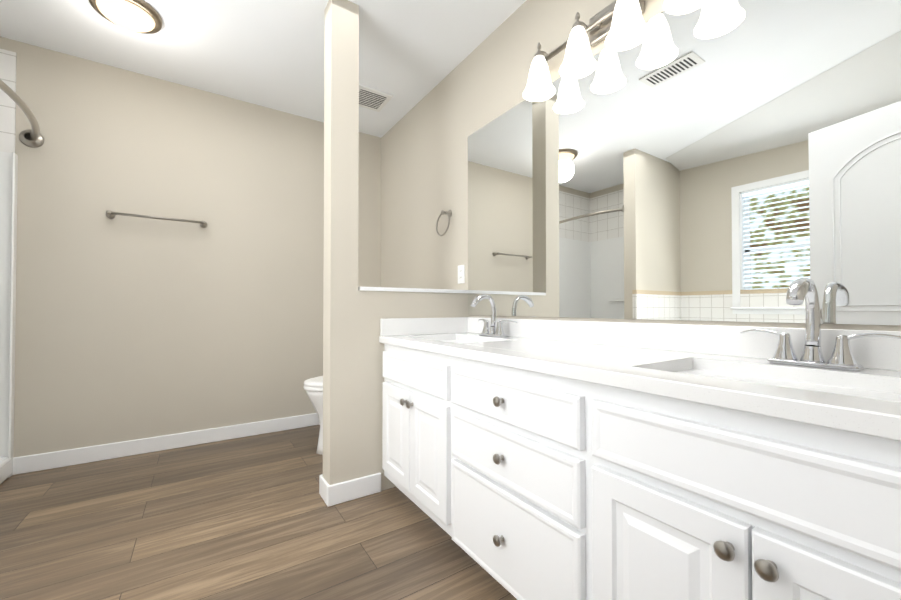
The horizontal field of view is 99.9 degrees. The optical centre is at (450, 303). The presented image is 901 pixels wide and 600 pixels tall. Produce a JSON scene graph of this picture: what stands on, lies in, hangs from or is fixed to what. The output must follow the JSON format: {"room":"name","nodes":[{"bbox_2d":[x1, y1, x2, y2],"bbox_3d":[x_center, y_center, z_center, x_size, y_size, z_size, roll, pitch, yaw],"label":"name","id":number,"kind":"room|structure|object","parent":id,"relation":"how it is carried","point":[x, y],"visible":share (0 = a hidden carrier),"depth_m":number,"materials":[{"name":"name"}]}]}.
{"room":"bathroom","nodes":[
{"label":"bathroom","id":0,"kind":"room"},
{"bbox_2d":[0,37,380,456],"bbox_3d":[-1.978,-0.271,2.633,3.150,2.530,0.100,0,-1,-33],"label":"wall","id":1,"kind":"structure","parent":0,"point":[127,328],"depth_m":2.58,"materials":[{"name":"beige paint"}]},
{"bbox_2d":[106,210,206,227],"bbox_3d":[-1.957,-0.572,2.541,0.548,0.048,0.081,0,-1,-33],"label":"bar","id":2,"kind":"object","parent":1,"relation":"attached to","point":[112,215],"visible":1,"depth_m":2.50,"materials":[{"name":"silver metal"}]},
{"bbox_2d":[13,413,319,474],"bbox_3d":[-1.583,0.946,2.808,2.280,0.100,0.018,0,-1,-33],"label":"baseboard","id":3,"kind":"structure","parent":1,"relation":"attached to","point":[63,458],"depth_m":2.53,"materials":[{"name":"white wood"}]},
{"bbox_2d":[0,425,516,599],"bbox_3d":[-0.655,0.998,0.541,3.470,0.060,5.062,0,-1,-33],"label":"floor","id":4,"kind":"structure","parent":0,"point":[255,517],"depth_m":1.60,"materials":[{"name":"brown wood"}]},
{"bbox_2d":[0,49,17,483],"bbox_3d":[-2.571,-0.247,1.563,0.781,2.455,1.030,0,-1,-33],"label":"wall surround","id":5,"kind":"object","parent":4,"relation":"on","point":[8,193],"visible":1,"depth_m":2.17,"materials":[{"name":"white plastic"}]},
{"bbox_2d":[304,376,322,454],"bbox_3d":[-0.628,0.567,2.697,0.798,0.856,0.490,0,-1,-33],"label":"toilet","id":6,"kind":"object","parent":4,"relation":"on","point":[313,387],"visible":0.15,"depth_m":2.47,"materials":[{"name":"white ceramic"}]},
{"bbox_2d":[319,474,325,495],"bbox_3d":[-0.333,0.939,2.182,0.824,0.100,0.018,0,-1,-33],"label":"baseboard","id":7,"kind":"structure","parent":4,"relation":"on","point":[321,478],"depth_m":1.94,"materials":[{"name":"white wood"}]},
{"bbox_2d":[321,473,380,506],"bbox_3d":[-0.482,0.935,1.915,0.279,0.100,0.018,0,-1,-33],"label":"baseboard","id":8,"kind":"structure","parent":4,"relation":"on","point":[343,492],"depth_m":1.90,"materials":[{"name":"white wood"}]},
{"bbox_2d":[380,342,900,599],"bbox_3d":[0.394,0.587,1.333,0.604,0.782,1.948,0,-1,-33],"label":"bathroom vanity","id":9,"kind":"object","parent":4,"relation":"on","point":[530,459],"depth_m":0.83,"materials":[{"name":"white wood"}]},
{"bbox_2d":[379,334,900,429],"bbox_3d":[0.403,0.179,1.344,0.583,0.035,1.948,0,-1,-33],"label":"countertop","id":10,"kind":"structure","parent":9,"relation":"on","point":[637,365],"depth_m":0.91,"materials":[{"name":"white stone"}]},
{"bbox_2d":[439,338,482,341],"bbox_3d":[0.036,0.264,1.872,0.328,0.147,0.507,0,-1,-33],"label":"sink","id":11,"kind":"object","parent":10,"relation":"in","point":[440,339],"depth_m":2.07,"materials":[{"name":"white ceramic"}]},
{"bbox_2d":[467,294,518,337],"bbox_3d":[0.177,0.059,1.967,0.174,0.221,0.321,0,-1,-33],"label":"faucet","id":12,"kind":"object","parent":10,"relation":"on","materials":[{"name":"silver metal"}]},
{"bbox_2d":[663,362,900,401],"bbox_3d":[0.725,0.252,0.829,0.328,0.147,0.507,0,-1,-33],"label":"sink","id":13,"kind":"object","parent":10,"relation":"in","point":[876,389],"depth_m":0.91,"materials":[{"name":"white ceramic"}]},
{"bbox_2d":[735,278,900,369],"bbox_3d":[0.866,0.046,0.924,0.174,0.221,0.321,0,-1,-33],"label":"faucet","id":14,"kind":"object","parent":10,"relation":"on","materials":[{"name":"silver metal"}]},
{"bbox_2d":[0,0,525,137],"bbox_3d":[-0.988,-1.593,1.241,3.290,0.080,3.582,0,-1,-33],"label":"ceiling","id":15,"kind":"structure","parent":0,"point":[270,53],"depth_m":2.23,"materials":[{"name":"white paint"}]},
{"bbox_2d":[89,0,162,33],"bbox_3d":[-1.698,-1.507,1.984,0.300,0.074,0.300,0,-1,-33],"label":"ceiling lamp","id":16,"kind":"object","parent":15,"relation":"attached to","point":[141,16],"visible":0.98,"depth_m":1.95,"materials":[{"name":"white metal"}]},
{"bbox_2d":[359,84,392,111],"bbox_3d":[-0.604,-1.527,2.817,0.270,0.013,0.270,0,-1,-33],"label":"vent","id":17,"kind":"object","parent":15,"relation":"attached to","point":[373,99],"visible":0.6,"depth_m":2.80,"materials":[{"name":"white plastic"}]},
{"bbox_2d":[323,0,468,490],"bbox_3d":[-0.276,-0.277,2.151,0.840,2.530,0.146,0,-1,-33],"label":"wall column","id":18,"kind":"structure","parent":0,"point":[353,346],"depth_m":1.92,"materials":[{"name":"beige paint"}]},
{"bbox_2d":[380,318,466,333],"bbox_3d":[-0.134,0.125,2.145,0.556,0.092,0.020,0,-1,-33],"label":"backsplash","id":19,"kind":"structure","parent":0,"relation":"attached to","point":[387,325],"depth_m":2.12,"materials":[{"name":"white stone"}]},
{"bbox_2d":[381,0,900,330],"bbox_3d":[0.326,-0.278,2.093,0.100,2.530,3.542,0,-1,-33],"label":"wall","id":20,"kind":"structure","parent":0,"point":[424,161],"depth_m":2.46,"materials":[{"name":"beige paint"}]},
{"bbox_2d":[436,210,451,235],"bbox_3d":[-0.033,-0.533,2.487,0.067,0.181,0.161,0,-1,-33],"label":"towel ring","id":21,"kind":"object","parent":20,"relation":"attached to","point":[448,213],"visible":1,"depth_m":2.48,"materials":[{"name":"silver metal"}]},
{"bbox_2d":[458,265,464,283],"bbox_3d":[0.066,-0.187,2.386,0.007,0.116,0.072,0,-1,-33],"label":"electrical outlet plate","id":22,"kind":"object","parent":20,"relation":"attached to","point":[461,273],"visible":1,"depth_m":2.38,"materials":[{"name":"white plastic"}]},
{"bbox_2d":[523,0,709,101],"bbox_3d":[0.587,-1.075,1.453,0.179,0.244,0.860,0,-1,-33],"label":"light bar","id":23,"kind":"object","parent":20,"relation":"attached to","point":[619,25],"visible":1,"depth_m":1.50,"materials":[{"name":"white glass"}]},
{"bbox_2d":[468,0,900,324],"bbox_3d":[0.646,-0.491,1.513,0.006,1.098,1.949,0,-1,-33],"label":"mirror","id":24,"kind":"object","parent":20,"relation":"attached to","point":[727,160],"visible":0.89,"depth_m":1.22,"materials":[{"name":"clear glass"}]},
{"bbox_2d":[467,319,900,369],"bbox_3d":[0.638,0.117,1.500,0.020,0.092,1.948,0,-1,-33],"label":"backsplash","id":25,"kind":"structure","parent":0,"relation":"attached to","point":[704,339],"depth_m":1.31,"materials":[{"name":"white stone"}]},
{"bbox_3d":[-2.216,-0.290,1.106,0.870,2.530,0.123,0,-1,-33],"label":"wall","id":26,"kind":"structure","parent":0,"visible":0},
{"bbox_2d":[0,79,43,147],"bbox_3d":[-2.175,-0.986,1.834,0.166,0.104,1.043,0,-1,-33],"label":"shower curtain rod","id":27,"kind":"object","parent":26,"relation":"attached to","point":[33,137],"visible":1,"depth_m":2.06,"materials":[{"name":"silver metal"}]}
]}

